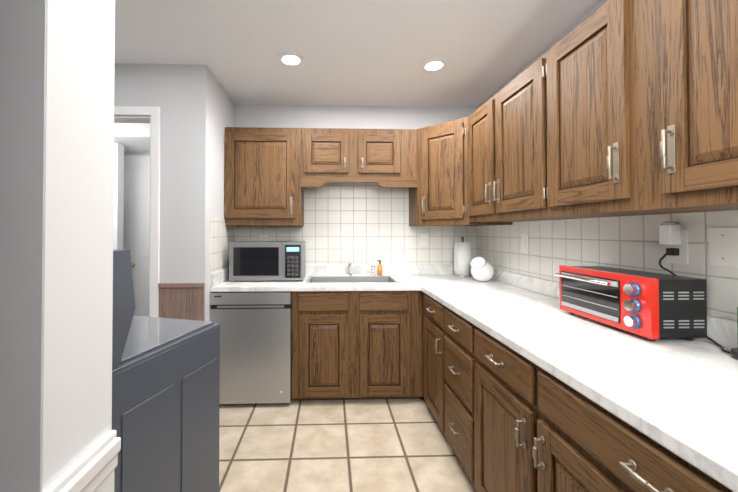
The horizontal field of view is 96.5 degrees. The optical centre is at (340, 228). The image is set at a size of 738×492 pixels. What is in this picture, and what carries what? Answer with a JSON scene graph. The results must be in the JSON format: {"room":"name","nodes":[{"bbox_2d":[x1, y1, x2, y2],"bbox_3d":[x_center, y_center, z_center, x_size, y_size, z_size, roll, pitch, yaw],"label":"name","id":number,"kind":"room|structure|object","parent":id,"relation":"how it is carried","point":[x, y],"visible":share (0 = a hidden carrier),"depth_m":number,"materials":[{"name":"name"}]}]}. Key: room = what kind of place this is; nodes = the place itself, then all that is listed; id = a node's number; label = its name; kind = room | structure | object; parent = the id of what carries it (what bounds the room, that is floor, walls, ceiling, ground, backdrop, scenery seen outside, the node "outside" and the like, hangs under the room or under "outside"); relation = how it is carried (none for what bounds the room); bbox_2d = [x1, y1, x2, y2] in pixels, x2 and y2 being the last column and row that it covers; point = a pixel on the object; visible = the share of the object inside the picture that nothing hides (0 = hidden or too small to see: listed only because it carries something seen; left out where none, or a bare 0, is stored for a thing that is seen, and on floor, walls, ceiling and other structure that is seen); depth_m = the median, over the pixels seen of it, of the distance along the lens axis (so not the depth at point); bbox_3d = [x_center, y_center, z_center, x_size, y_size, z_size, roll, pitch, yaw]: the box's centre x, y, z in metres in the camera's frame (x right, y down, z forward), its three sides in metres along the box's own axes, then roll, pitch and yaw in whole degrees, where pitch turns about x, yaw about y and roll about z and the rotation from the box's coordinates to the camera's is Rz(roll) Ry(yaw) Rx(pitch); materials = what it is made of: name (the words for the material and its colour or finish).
{"room":"kitchen","nodes":[
{"label":"kitchen","id":0,"kind":"room"},
{"bbox_2d":[0,0,114,491],"bbox_3d":[-1.304,0.058,0.454,1.850,2.550,0.135,0,-1,-2],"label":"wall","id":1,"kind":"structure","parent":0,"point":[57,65],"depth_m":0.43,"materials":[{"name":"paint"}]},
{"bbox_2d":[43,430,120,491],"bbox_3d":[-1.294,0.833,0.436,1.866,1.000,0.148,0,-1,-2],"label":"trim","id":2,"kind":"structure","parent":1,"relation":"attached to","point":[92,468],"depth_m":0.49,"materials":[{"name":"white paint"}]},
{"bbox_2d":[113,123,149,249],"bbox_3d":[-2.180,0.095,3.465,2.070,2.549,0.640,0,-1,-2],"label":"wall","id":3,"kind":"structure","parent":0,"point":[131,137],"depth_m":3.35,"materials":[{"name":"white paint"}]},
{"bbox_2d":[124,152,149,155],"bbox_3d":[-2.242,0.099,3.843,2.190,2.550,0.100,0,-1,-2],"label":"wall","id":4,"kind":"structure","parent":0,"point":[138,153],"depth_m":3.80,"materials":[{"name":"paint"}]},
{"bbox_2d":[123,155,149,316],"bbox_3d":[-2.254,0.267,3.747,0.500,2.210,0.087,0,-1,-2],"label":"hall door","id":5,"kind":"structure","parent":4,"relation":"in","point":[136,226],"depth_m":3.76,"materials":[{"name":"white paint"}]},
{"bbox_2d":[114,63,211,320],"bbox_3d":[-1.637,0.082,2.421,1.310,2.550,0.120,0,-1,-2],"label":"wall","id":6,"kind":"structure","parent":0,"point":[180,95],"depth_m":2.38,"materials":[{"name":"paint"}]},
{"bbox_2d":[114,106,160,316],"bbox_3d":[-1.749,0.240,2.406,0.889,2.232,0.140,0,-1,-2],"label":"door frame","id":7,"kind":"structure","parent":6,"relation":"attached to","point":[150,115],"depth_m":2.36,"materials":[{"name":"white paint"}]},
{"bbox_2d":[158,283,204,320],"bbox_3d":[-1.634,0.876,2.338,1.308,0.960,0.028,0,-1,-2],"label":"wainscoting","id":8,"kind":"structure","parent":6,"relation":"attached to","point":[185,301],"depth_m":2.36,"materials":[{"name":"brown wood"}]},
{"bbox_2d":[211,73,235,218],"bbox_3d":[-1.054,0.086,2.815,0.120,2.550,0.630,0,-1,-2],"label":"wall","id":9,"kind":"structure","parent":0,"point":[223,110],"depth_m":2.69,"materials":[{"name":"paint"}]},
{"bbox_2d":[210,218,235,286],"bbox_3d":[-0.989,0.186,2.799,0.008,0.519,0.646,0,-1,-2],"label":"wall tile","id":10,"kind":"structure","parent":9,"relation":"attached to","point":[222,235],"depth_m":2.67,"materials":[{"name":"white tile"}]},
{"bbox_2d":[219,397,475,491],"bbox_3d":[-0.892,1.397,1.644,4.750,0.100,4.750,0,-1,-2],"label":"floor","id":11,"kind":"structure","parent":0,"point":[378,445],"depth_m":2.01,"materials":[{"name":"tile"}]},
{"bbox_2d":[112,249,219,491],"bbox_3d":[-0.869,0.705,1.209,0.602,1.274,0.540,0,-1,15],"label":"washer","id":12,"kind":"object","parent":11,"relation":"on","point":[165,396],"visible":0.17,"depth_m":1.11,"materials":[{"name":"dark gray painted metal"}]},
{"bbox_2d":[210,291,291,403],"bbox_3d":[-0.688,0.925,2.772,0.602,0.869,0.600,0,-1,-2],"label":"dishwasher","id":13,"kind":"object","parent":11,"relation":"on","point":[255,347],"visible":0.83,"depth_m":2.48,"materials":[{"name":"grey metal"}]},
{"bbox_2d":[291,291,422,399],"bbox_3d":[0.125,0.924,2.834,1.018,0.873,0.644,0,-1,-2],"label":"base cabinet","id":14,"kind":"object","parent":11,"relation":"on","point":[348,345],"visible":0.92,"depth_m":2.52,"materials":[{"name":"brown wood"}]},
{"bbox_2d":[210,264,417,291],"bbox_3d":[-0.198,0.416,2.824,1.590,0.140,0.658,0,-1,-2],"label":"countertop","id":15,"kind":"structure","parent":14,"relation":"on","point":[408,277],"depth_m":2.63,"materials":[{"name":"stone"}]},
{"bbox_2d":[229,241,305,280],"bbox_3d":[-0.622,0.283,2.900,0.600,0.326,0.383,0,-1,-2],"label":"microwave","id":16,"kind":"object","parent":15,"relation":"on","point":[264,260],"visible":1,"depth_m":2.71,"materials":[{"name":"silver metal"}]},
{"bbox_2d":[340,260,359,275],"bbox_3d":[0.094,0.375,3.057,0.180,0.146,0.247,0,-1,-2],"label":"faucet","id":17,"kind":"object","parent":15,"relation":"on","point":[349,269],"visible":1,"depth_m":3.09,"materials":[{"name":"silver metal"}]},
{"bbox_2d":[305,275,400,282],"bbox_3d":[0.100,0.534,2.862,0.778,0.183,0.428,0,-1,-2],"label":"sink","id":18,"kind":"object","parent":15,"relation":"in","point":[356,279],"visible":0.38,"depth_m":3.04,"materials":[{"name":"silver metal"}]},
{"bbox_2d":[377,260,381,275],"bbox_3d":[0.376,0.376,3.107,0.047,0.145,0.044,0,-1,-2],"label":"soap bottle","id":19,"kind":"object","parent":15,"relation":"on","point":[379,269],"visible":0.96,"depth_m":3.09,"materials":[{"name":"orange plastic"}]},
{"bbox_2d":[423,292,440,424],"bbox_3d":[0.998,0.917,2.263,0.729,0.872,0.425,0,-1,-2],"label":"base cabinet","id":20,"kind":"object","parent":11,"relation":"on","point":[430,305],"depth_m":2.28,"materials":[{"name":"brown wood"}]},
{"bbox_2d":[406,264,737,491],"bbox_3d":[1.023,0.399,1.317,0.742,0.140,3.748,0,-1,-2],"label":"countertop","id":21,"kind":"structure","parent":20,"relation":"on","point":[678,397],"depth_m":1.06,"materials":[{"name":"stone"}]},
{"bbox_2d":[454,237,471,277],"bbox_3d":[1.140,0.265,3.048,0.156,0.367,0.156,0,-1,-2],"label":"paper towel holder","id":22,"kind":"object","parent":21,"relation":"on","point":[462,258],"visible":1,"depth_m":2.99,"materials":[{"name":"white paper"}]},
{"bbox_2d":[470,257,493,281],"bbox_3d":[1.183,0.342,2.748,0.193,0.206,0.180,0,-1,-2],"label":"glass jar","id":23,"kind":"object","parent":21,"relation":"on","point":[482,269],"visible":1,"depth_m":2.69,"materials":[{"name":"white"}]},
{"bbox_2d":[555,265,706,340],"bbox_3d":[1.227,0.309,1.452,0.255,0.240,0.483,0,-1,-2],"label":"toaster oven","id":24,"kind":"object","parent":21,"relation":"on","point":[650,306],"visible":1,"depth_m":1.26,"materials":[{"name":"red metal"}]},
{"bbox_2d":[659,252,730,353],"bbox_3d":[1.339,0.261,1.209,0.061,0.332,0.289,0,-1,-2],"label":"cord","id":25,"kind":"object","parent":24,"relation":"attached to","point":[672,273],"visible":0.85,"depth_m":1.32,"materials":[{"name":"black plastic"}]},
{"bbox_2d":[731,307,737,359],"bbox_3d":[1.323,0.303,1.052,0.092,0.243,0.092,0,-1,-2],"label":"bottle","id":26,"kind":"object","parent":21,"relation":"on","point":[734,353],"visible":1,"depth_m":1.07,"materials":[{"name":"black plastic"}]},
{"bbox_2d":[439,304,466,472],"bbox_3d":[1.011,0.912,1.841,0.729,0.872,0.420,0,-1,-2],"label":"base cabinet","id":27,"kind":"object","parent":11,"relation":"on","point":[452,327],"depth_m":1.86,"materials":[{"name":"brown wood"}]},
{"bbox_2d":[467,321,526,491],"bbox_3d":[1.026,0.907,1.387,0.729,0.872,0.487,0,-1,-2],"label":"base cabinet","id":28,"kind":"object","parent":11,"relation":"on","point":[507,419],"depth_m":1.40,"materials":[{"name":"brown wood"}]},
{"bbox_2d":[527,359,732,491],"bbox_3d":[1.047,0.899,0.727,0.729,0.872,0.835,0,-1,-2],"label":"base cabinet","id":29,"kind":"object","parent":11,"relation":"on","point":[574,444],"depth_m":0.90,"materials":[{"name":"brown wood"}]},
{"bbox_2d":[235,105,475,128],"bbox_3d":[0.154,0.091,3.219,2.560,2.550,0.100,0,-1,-2],"label":"wall","id":30,"kind":"structure","parent":0,"point":[305,116],"depth_m":3.18,"materials":[{"name":"paint"}]},
{"bbox_2d":[224,127,303,225],"bbox_3d":[-0.672,-0.445,2.958,0.660,0.845,0.376,0,-1,-2],"label":"upper cabinet","id":31,"kind":"object","parent":30,"relation":"attached to","point":[263,187],"visible":0.98,"depth_m":2.81,"materials":[{"name":"brown wood"}]},
{"bbox_2d":[236,182,475,264],"bbox_3d":[0.162,-0.013,3.166,2.330,0.924,0.008,0,-1,-2],"label":"wall tile","id":32,"kind":"structure","parent":30,"relation":"attached to","point":[358,223],"depth_m":3.16,"materials":[{"name":"white tile"}]},
{"bbox_2d":[260,235,267,240],"bbox_3d":[-0.724,0.120,3.128,0.075,0.115,0.009,0,-1,-2],"label":"electrical outlet","id":33,"kind":"object","parent":32,"relation":"attached to","point":[263,237],"visible":0.58,"depth_m":3.13,"materials":[{"name":"white plastic"}]},
{"bbox_2d":[420,234,427,246],"bbox_3d":[0.816,0.116,3.176,0.075,0.125,0.010,0,-1,-2],"label":"light switch","id":34,"kind":"object","parent":32,"relation":"attached to","point":[423,240],"visible":1,"depth_m":3.17,"materials":[{"name":"white plastic"}]},
{"bbox_2d":[301,128,416,187],"bbox_3d":[0.165,-0.610,2.987,1.012,0.513,0.376,0,-1,-2],"label":"upper cabinet","id":35,"kind":"object","parent":30,"relation":"attached to","point":[385,158],"visible":1,"depth_m":2.84,"materials":[{"name":"brown wood"}]},
{"bbox_2d":[409,117,512,225],"bbox_3d":[1.009,-0.446,2.879,0.668,0.845,0.643,0,-1,-2],"label":"upper cabinet","id":36,"kind":"object","parent":30,"relation":"attached to","point":[438,195],"visible":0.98,"depth_m":2.69,"materials":[{"name":"brown wood"}]},
{"bbox_2d":[115,0,601,107],"bbox_3d":[-0.892,-1.252,1.676,4.750,0.100,4.750,0,-1,-2],"label":"ceiling","id":37,"kind":"structure","parent":0,"point":[365,52],"depth_m":2.13,"materials":[{"name":"paint"}]},
{"bbox_2d":[277,52,304,66],"bbox_3d":[-0.347,-1.190,2.318,0.190,0.010,0.190,0,-1,-2],"label":"recessed light","id":38,"kind":"object","parent":37,"relation":"in","point":[291,59],"visible":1,"depth_m":2.31,"materials":[{"name":"white glass"}]},
{"bbox_2d":[421,58,447,71],"bbox_3d":[0.686,-1.189,2.401,0.190,0.010,0.190,0,-1,-2],"label":"recessed light","id":39,"kind":"object","parent":37,"relation":"in","point":[434,65],"visible":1,"depth_m":2.39,"materials":[{"name":"white glass"}]},
{"bbox_2d":[476,0,607,109],"bbox_3d":[1.446,0.068,1.284,0.100,2.550,3.850,0,-1,-2],"label":"wall","id":40,"kind":"structure","parent":0,"point":[578,22],"depth_m":2.14,"materials":[{"name":"paint"}]},
{"bbox_2d":[467,98,490,221],"bbox_3d":[1.175,-0.462,2.346,0.371,0.825,0.430,0,-1,-2],"label":"upper cabinet","id":41,"kind":"object","parent":40,"relation":"attached to","point":[479,122],"depth_m":2.33,"materials":[{"name":"brown wood"}]},
{"bbox_2d":[491,59,542,221],"bbox_3d":[1.189,-0.468,1.881,0.371,0.825,0.502,0,-1,-2],"label":"upper cabinet","id":42,"kind":"object","parent":40,"relation":"attached to","point":[515,108],"depth_m":1.88,"materials":[{"name":"brown wood"}]},
{"bbox_2d":[476,210,737,320],"bbox_3d":[1.390,0.173,1.327,0.008,0.509,3.740,0,-1,-2],"label":"wall tile","id":43,"kind":"structure","parent":40,"relation":"attached to","point":[627,242],"depth_m":1.65,"materials":[{"name":"white tile"}]},
{"bbox_2d":[521,234,528,253],"bbox_3d":[1.347,0.114,2.396,0.010,0.140,0.080,0,-1,-2],"label":"light switch","id":44,"kind":"object","parent":43,"relation":"attached to","point":[524,243],"visible":1,"depth_m":2.38,"materials":[{"name":"white plastic"}]},
{"bbox_2d":[666,229,687,264],"bbox_3d":[1.381,0.076,1.347,0.009,0.140,0.080,0,-1,-2],"label":"electrical outlet","id":45,"kind":"object","parent":43,"relation":"attached to","point":[682,258],"visible":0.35,"depth_m":1.32,"materials":[{"name":"white plastic"}]},
{"bbox_2d":[659,221,681,244],"bbox_3d":[1.355,0.020,1.347,0.050,0.097,0.050,0,-1,-2],"label":"plug-in warmer","id":46,"kind":"object","parent":45,"relation":"attached to","point":[669,232],"visible":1,"depth_m":1.33,"materials":[{"name":"white plastic"}]},
{"bbox_2d":[666,248,679,255],"bbox_3d":[1.365,0.097,1.346,0.030,0.030,0.030,0,-1,-2],"label":"plug","id":47,"kind":"object","parent":45,"relation":"attached to","point":[673,251],"visible":0.94,"depth_m":1.33,"materials":[{"name":"black plastic"}]},
{"bbox_2d":[708,227,737,266],"bbox_3d":[1.387,0.068,1.187,0.007,0.140,0.090,0,-1,-2],"label":"light switch","id":48,"kind":"object","parent":43,"relation":"attached to","point":[723,246],"visible":1,"depth_m":1.19,"materials":[{"name":"white plastic"}]},
{"bbox_2d":[539,0,690,219],"bbox_3d":[1.205,-0.474,1.378,0.371,0.825,0.503,0,-1,-2],"label":"upper cabinet","id":49,"kind":"object","parent":40,"relation":"attached to","point":[612,108],"depth_m":1.35,"materials":[{"name":"brown wood"}]},
{"bbox_2d":[631,0,737,211],"bbox_3d":[1.222,-0.480,0.847,0.371,0.825,0.560,0,-1,-2],"label":"upper cabinet","id":50,"kind":"object","parent":40,"relation":"attached to","point":[684,53],"depth_m":0.99,"materials":[{"name":"brown wood"}]}
]}

